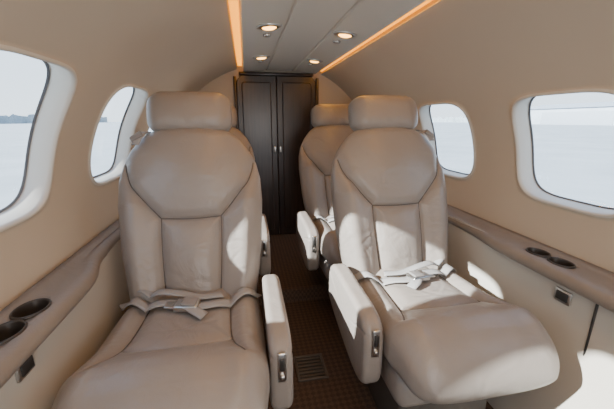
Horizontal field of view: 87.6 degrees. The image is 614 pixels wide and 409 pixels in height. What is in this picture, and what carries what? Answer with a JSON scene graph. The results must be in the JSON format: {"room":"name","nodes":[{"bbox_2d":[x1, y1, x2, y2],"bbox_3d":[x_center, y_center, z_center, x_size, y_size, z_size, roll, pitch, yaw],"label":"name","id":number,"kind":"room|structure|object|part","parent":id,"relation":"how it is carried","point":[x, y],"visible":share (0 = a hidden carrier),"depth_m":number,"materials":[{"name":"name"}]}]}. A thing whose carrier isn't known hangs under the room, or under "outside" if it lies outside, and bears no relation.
{"room":"aircraft cabin","nodes":[
{"label":"aircraft cabin","id":0,"kind":"room"},
{"bbox_2d":[0,0,236,310],"bbox_3d":[-0.473,-0.175,0.746,0.568,0.860,3.520,-3,15,-10],"label":"wall","id":1,"kind":"structure","parent":0,"point":[93,50],"depth_m":0.91,"materials":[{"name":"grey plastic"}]},
{"bbox_2d":[0,61,49,212],"bbox_3d":[-0.669,-0.138,0.676,0.150,0.367,0.386,-3,15,-10],"label":"window","id":2,"kind":"structure","parent":1,"relation":"in","point":[45,63],"depth_m":0.84,"materials":[{"name":"grey plastic"}]},
{"bbox_2d":[0,239,129,408],"bbox_3d":[-0.590,0.508,0.903,0.055,0.600,3.520,-3,15,-10],"label":"trim panel","id":3,"kind":"object","parent":1,"relation":"attached to","point":[83,331],"visible":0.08,"depth_m":0.84,"materials":[{"name":"plastic"}]},
{"bbox_2d":[15,354,35,382],"bbox_3d":[-0.575,0.330,0.654,0.011,0.040,0.050,-3,15,-10],"label":"power outlet","id":4,"kind":"object","parent":3,"relation":"attached to","point":[22,372],"visible":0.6,"depth_m":0.65,"materials":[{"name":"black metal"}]},
{"bbox_2d":[20,355,34,376],"bbox_3d":[-0.573,0.330,0.654,0.006,0.026,0.036,-3,15,-10],"label":"socket","id":5,"kind":"object","parent":4,"relation":"attached to","point":[29,364],"depth_m":0.65,"materials":[{"name":"grey plastic"}]},
{"bbox_2d":[0,219,119,388],"bbox_3d":[-0.619,0.218,0.821,0.105,0.062,3.500,-3,15,-10],"label":"ledge","id":6,"kind":"object","parent":3,"relation":"attached to","point":[27,321],"visible":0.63,"depth_m":0.73,"materials":[{"name":"plastic"}]},
{"bbox_2d":[93,88,134,177],"bbox_3d":[-0.786,-0.298,1.284,0.150,0.367,0.386,-3,15,-10],"label":"window","id":7,"kind":"structure","parent":1,"relation":"in","point":[133,88],"depth_m":1.45,"materials":[{"name":"grey plastic"}]},
{"bbox_2d":[252,55,269,62],"bbox_3d":[-0.277,-0.872,1.921,0.104,0.019,0.185,-8,16,-9],"label":"recessed light","id":8,"kind":"object","parent":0,"point":[261,57],"depth_m":1.86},
{"bbox_2d":[256,23,281,37],"bbox_3d":[-0.159,-0.713,1.313,0.104,0.019,0.185,-8,16,-9],"label":"recessed light","id":9,"kind":"object","parent":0,"point":[268,26],"depth_m":1.25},
{"bbox_2d":[198,63,351,230],"bbox_3d":[-0.237,-0.399,2.584,1.700,1.500,0.001,-3,15,-10],"label":"wall","id":10,"kind":"structure","parent":0,"point":[329,92],"depth_m":2.44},
{"bbox_2d":[233,76,238,129],"bbox_3d":[-0.535,-0.331,2.523,0.020,1.270,0.040,-3,15,-10],"label":"door frame","id":11,"kind":"structure","parent":10,"relation":"attached to","point":[234,77],"depth_m":2.38,"materials":[{"name":"brown wood"}]},
{"bbox_2d":[236,75,279,234],"bbox_3d":[-0.379,-0.352,2.547,0.294,1.261,0.028,-3,15,-10],"label":"leaf","id":12,"kind":"object","parent":10,"relation":"attached to","point":[249,78],"visible":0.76,"depth_m":2.46,"materials":[{"name":"brown wood"}]},
{"bbox_2d":[241,81,274,229],"bbox_3d":[-0.380,-0.352,2.534,0.218,1.166,0.020,-3,15,-10],"label":"panel","id":13,"kind":"object","parent":12,"relation":"attached to","point":[256,96],"visible":0.8,"depth_m":2.47,"materials":[{"name":"brown wood"}]},
{"bbox_2d":[239,71,312,76],"bbox_3d":[-0.229,-0.981,2.412,0.560,0.022,0.040,-3,15,-10],"label":"header","id":14,"kind":"object","parent":10,"relation":"attached to","point":[240,72],"visible":0.99,"depth_m":2.39,"materials":[{"name":"brown wood"}]},
{"bbox_2d":[276,76,315,233],"bbox_3d":[-0.083,-0.366,2.600,0.304,1.261,0.028,-3,15,-10],"label":"leaf","id":15,"kind":"object","parent":10,"relation":"attached to","point":[279,79],"visible":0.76,"depth_m":2.50,"materials":[{"name":"brown wood"}]},
{"bbox_2d":[282,82,310,227],"bbox_3d":[-0.078,-0.366,2.589,0.228,1.166,0.020,-3,15,-10],"label":"panel","id":16,"kind":"object","parent":15,"relation":"attached to","point":[296,97],"visible":0.79,"depth_m":2.53,"materials":[{"name":"brown wood"}]},
{"bbox_2d":[315,78,318,104],"bbox_3d":[0.078,-0.360,2.634,0.020,1.270,0.040,-3,15,-10],"label":"door frame","id":17,"kind":"structure","parent":10,"relation":"attached to","point":[316,79],"depth_m":2.48,"materials":[{"name":"brown wood"}]},
{"bbox_2d":[306,59,322,65],"bbox_3d":[0.036,-0.903,2.037,0.104,0.019,0.185,2,14,-11],"label":"recessed light","id":18,"kind":"object","parent":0,"point":[309,60],"depth_m":1.97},
{"bbox_2d":[227,0,425,73],"bbox_3d":[0.118,-0.590,0.752,0.643,0.060,3.520,-3,15,-10],"label":"ceiling","id":19,"kind":"structure","parent":0,"point":[307,29],"depth_m":1.29,"materials":[{"name":"beige paint"}]},
{"bbox_2d":[228,0,241,65],"bbox_3d":[-0.174,-0.586,0.696,0.032,0.010,3.460,-3,15,-10],"label":"light strip","id":20,"kind":"object","parent":19,"relation":"attached to","point":[233,4],"visible":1,"depth_m":1.37,"materials":[{"name":"orange plastic"}]},
{"bbox_2d":[333,31,356,43],"bbox_3d":[0.153,-0.743,1.428,0.104,0.019,0.185,2,14,-11],"label":"recessed light","id":21,"kind":"object","parent":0,"point":[344,34],"depth_m":1.36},
{"bbox_2d":[257,233,493,408],"bbox_3d":[0.086,0.726,1.091,1.600,0.082,3.520,-3,15,-10],"label":"floor","id":22,"kind":"structure","parent":0,"point":[313,326],"depth_m":1.58,"materials":[{"name":"carpet"}]},
{"bbox_2d":[51,92,292,408],"bbox_3d":[-0.349,0.222,0.980,0.542,1.133,0.861,-3,15,-10],"label":"passenger seat","id":23,"kind":"object","parent":22,"relation":"on","point":[190,194],"visible":0.96,"depth_m":1.07,"materials":[{"name":"beige leather"}]},
{"bbox_2d":[51,288,269,408],"bbox_3d":[-0.345,0.407,0.887,0.460,0.208,0.590,-3,15,-10],"label":"cushion","id":24,"kind":"object","parent":23,"relation":"on","point":[159,357],"depth_m":0.72,"materials":[{"name":"beige leather"}]},
{"bbox_2d":[119,287,261,319],"bbox_3d":[-0.377,0.314,1.014,0.468,0.068,0.212,-3,15,-10],"label":"belt","id":25,"kind":"object","parent":23,"relation":"on","point":[191,303],"visible":1,"depth_m":1.00,"materials":[{"name":"grey fabric"}]},
{"bbox_3d":[-0.100,0.398,1.005,0.060,0.239,0.410,-3,15,-10],"label":"armrest","id":26,"kind":"part","parent":23,"relation":"part of","materials":[{"name":"beige leather"}]},
{"bbox_3d":[-0.062,0.406,0.797,0.022,0.085,0.008,-3,15,-10],"label":"latch plate","id":27,"kind":"part","parent":23,"relation":"part of","materials":[{"name":"silver metal"}]},
{"bbox_3d":[-0.061,0.431,0.800,0.012,0.016,0.016,-3,15,-10],"label":"latch lever","id":28,"kind":"part","parent":23,"relation":"part of","materials":[{"name":"silver metal"}]},
{"bbox_2d":[228,105,270,275],"bbox_3d":[-0.492,-0.012,1.711,0.542,1.051,0.861,-3,15,-10],"label":"passenger seat","id":29,"kind":"object","parent":22,"relation":"on","point":[265,257],"visible":0.13,"depth_m":1.59,"materials":[{"name":"beige leather"}]},
{"bbox_3d":[-0.205,0.211,1.539,0.022,0.085,0.008,-3,15,-10],"label":"latch plate","id":30,"kind":"part","parent":29,"relation":"part of","materials":[{"name":"silver metal"}]},
{"bbox_3d":[-0.243,0.203,1.747,0.060,0.239,0.410,-3,15,-10],"label":"armrest","id":31,"kind":"part","parent":29,"relation":"part of","materials":[{"name":"beige leather"}]},
{"bbox_2d":[294,353,328,381],"bbox_3d":[0.015,0.691,1.362,0.126,0.010,0.140,-3,15,-10],"label":"floor vent","id":32,"kind":"object","parent":22,"relation":"in","point":[309,367],"visible":1,"depth_m":1.36,"materials":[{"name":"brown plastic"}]},
{"bbox_3d":[-0.042,0.694,1.352,0.010,0.010,0.140,-3,15,-10],"label":"frame","id":33,"kind":"part","parent":32,"relation":"part of","materials":[{"name":"brown metal"}]},
{"bbox_3d":[0.003,0.675,1.424,0.116,0.010,0.010,-3,15,-10],"label":"frame","id":34,"kind":"part","parent":32,"relation":"part of","materials":[{"name":"brown metal"}]},
{"bbox_3d":[0.027,0.707,1.300,0.116,0.010,0.010,-3,15,-10],"label":"frame","id":35,"kind":"part","parent":32,"relation":"part of","materials":[{"name":"brown metal"}]},
{"bbox_3d":[0.072,0.688,1.373,0.010,0.010,0.140,-3,15,-10],"label":"frame","id":36,"kind":"part","parent":32,"relation":"part of","materials":[{"name":"brown metal"}]},
{"bbox_2d":[296,104,353,293],"bbox_3d":[0.223,-0.049,1.851,0.542,1.051,0.861,-3,15,-10],"label":"passenger seat","id":37,"kind":"object","parent":22,"relation":"on","point":[317,239],"visible":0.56,"depth_m":1.97,"materials":[{"name":"beige leather"}]},
{"bbox_3d":[-0.002,0.189,1.801,0.060,0.239,0.410,-3,15,-10],"label":"armrest","id":38,"kind":"part","parent":37,"relation":"part of","materials":[{"name":"beige leather"}]},
{"bbox_3d":[0.036,0.197,1.592,0.022,0.085,0.008,-3,15,-10],"label":"latch plate","id":39,"kind":"part","parent":37,"relation":"part of","materials":[{"name":"silver metal"}]},
{"bbox_2d":[312,215,333,222],"bbox_3d":[0.246,0.080,1.904,0.468,0.068,0.212,-3,15,-10],"label":"belt","id":40,"kind":"object","parent":37,"relation":"on","point":[316,216],"visible":0.19,"depth_m":1.89,"materials":[{"name":"grey fabric"}]},
{"bbox_2d":[313,215,341,265],"bbox_3d":[0.269,0.174,1.775,0.460,0.208,0.590,-3,15,-10],"label":"cushion","id":41,"kind":"object","parent":37,"relation":"on","point":[328,254],"depth_m":1.58,"materials":[{"name":"beige leather"}]},
{"bbox_2d":[329,95,559,408],"bbox_3d":[0.376,0.177,1.151,0.542,1.133,0.861,-3,15,-10],"label":"passenger seat","id":42,"kind":"object","parent":22,"relation":"on","point":[446,342],"visible":0.98,"depth_m":1.06,"materials":[{"name":"beige leather"}]},
{"bbox_3d":[0.151,0.376,1.090,0.060,0.239,0.410,-3,15,-10],"label":"armrest","id":43,"kind":"part","parent":42,"relation":"part of","materials":[{"name":"beige leather"}]},
{"bbox_3d":[0.189,0.384,0.882,0.022,0.085,0.008,-3,15,-10],"label":"latch plate","id":44,"kind":"part","parent":42,"relation":"part of","materials":[{"name":"silver metal"}]},
{"bbox_2d":[354,259,456,289],"bbox_3d":[0.398,0.267,1.193,0.468,0.068,0.212,-3,15,-10],"label":"belt","id":45,"kind":"object","parent":42,"relation":"on","point":[414,278],"visible":0.99,"depth_m":1.18,"materials":[{"name":"grey fabric"}]},
{"bbox_2d":[358,267,559,403],"bbox_3d":[0.421,0.361,1.065,0.460,0.208,0.590,-3,15,-10],"label":"cushion","id":46,"kind":"object","parent":42,"relation":"on","point":[445,340],"depth_m":0.83,"materials":[{"name":"beige leather"}]},
{"bbox_2d":[321,0,613,272],"bbox_3d":[0.664,-0.229,0.952,0.475,0.860,3.520,-3,15,-10],"label":"wall","id":47,"kind":"structure","parent":0,"point":[486,59],"depth_m":1.12,"materials":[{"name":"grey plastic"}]},
{"bbox_2d":[320,0,431,71],"bbox_3d":[0.424,-0.600,0.808,0.008,0.026,3.460,-3,15,-10],"label":"light strip","id":48,"kind":"object","parent":47,"relation":"attached to","point":[426,1],"visible":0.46,"depth_m":1.31,"materials":[{"name":"orange plastic"}]},
{"bbox_2d":[429,105,468,174],"bbox_3d":[0.724,-0.336,1.609,0.109,0.355,0.377,-3,15,-10],"label":"window","id":49,"kind":"structure","parent":47,"relation":"in","point":[430,105],"depth_m":1.76,"materials":[{"name":"grey plastic"}]},
{"bbox_2d":[447,215,613,408],"bbox_3d":[0.703,0.446,1.137,0.055,0.600,3.520,-3,15,-10],"label":"trim panel","id":50,"kind":"object","parent":47,"relation":"attached to","point":[586,381],"visible":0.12,"depth_m":0.97,"materials":[{"name":"plastic"}]},
{"bbox_2d":[447,204,613,312],"bbox_3d":[0.755,0.172,1.075,0.120,0.062,3.500,-3,15,-10],"label":"ledge","id":51,"kind":"object","parent":50,"relation":"attached to","point":[594,283],"visible":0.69,"depth_m":1.01,"materials":[{"name":"plastic"}]},
{"bbox_2d":[554,286,572,305],"bbox_3d":[0.752,0.270,0.942,0.011,0.040,0.050,-3,15,-10],"label":"power outlet","id":52,"kind":"object","parent":50,"relation":"attached to","point":[560,294],"visible":1,"depth_m":0.94,"materials":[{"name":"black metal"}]},
{"bbox_2d":[555,289,567,302],"bbox_3d":[0.750,0.270,0.942,0.006,0.026,0.036,-3,15,-10],"label":"socket","id":53,"kind":"object","parent":52,"relation":"attached to","point":[561,295],"depth_m":0.94,"materials":[{"name":"grey plastic"}]},
{"bbox_2d":[583,304,598,355],"bbox_3d":[0.771,0.447,0.897,0.006,0.400,0.006,-3,15,-10],"label":"trim","id":54,"kind":"structure","parent":50,"relation":"attached to","point":[596,305],"depth_m":0.87,"materials":[{"name":"grey plastic"}]},
{"bbox_2d":[529,97,613,209],"bbox_3d":[0.842,-0.176,1.000,0.109,0.355,0.377,-3,15,-10],"label":"window","id":55,"kind":"structure","parent":47,"relation":"in","point":[532,99],"depth_m":1.15,"materials":[{"name":"grey plastic"}]},
{"label":"outside","id":56,"kind":"structure","parent":0,"visible":0},
{"bbox_2d":[0,122,613,209],"bbox_3d":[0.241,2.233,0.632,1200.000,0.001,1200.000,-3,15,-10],"label":"ground","id":57,"kind":"structure","parent":56,"point":[575,162],"depth_m":21.35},
{"bbox_2d":[0,114,106,123],"bbox_3d":[-213.478,-43.021,157.768,3.961,7.795,560.000,-3,15,-10],"label":"tree line","id":58,"kind":"object","parent":57,"relation":"on","point":[12,119],"visible":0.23,"depth_m":258.34,"materials":[{"name":"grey plant"}]},
{"bbox_2d":[432,116,467,122],"bbox_3d":[219.029,-63.555,236.062,3.948,7.783,560.000,-3,15,-10],"label":"tree line","id":59,"kind":"object","parent":57,"relation":"on","point":[460,119],"visible":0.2,"depth_m":410.77,"materials":[{"name":"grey plant"}]},
{"bbox_2d":[531,101,613,125],"bbox_3d":[159.406,-49.854,175.531,32.000,12.000,71.000,-3,15,-10],"label":"hangar","id":60,"kind":"structure","parent":57,"relation":"on","point":[595,113],"depth_m":173.93,"materials":[{"name":"grey"}]},
{"bbox_3d":[144.564,-46.731,173.478,0.400,7.000,40.000,-3,15,-10],"label":"sliding door","id":61,"kind":"part","parent":60,"relation":"part of","materials":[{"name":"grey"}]}
]}

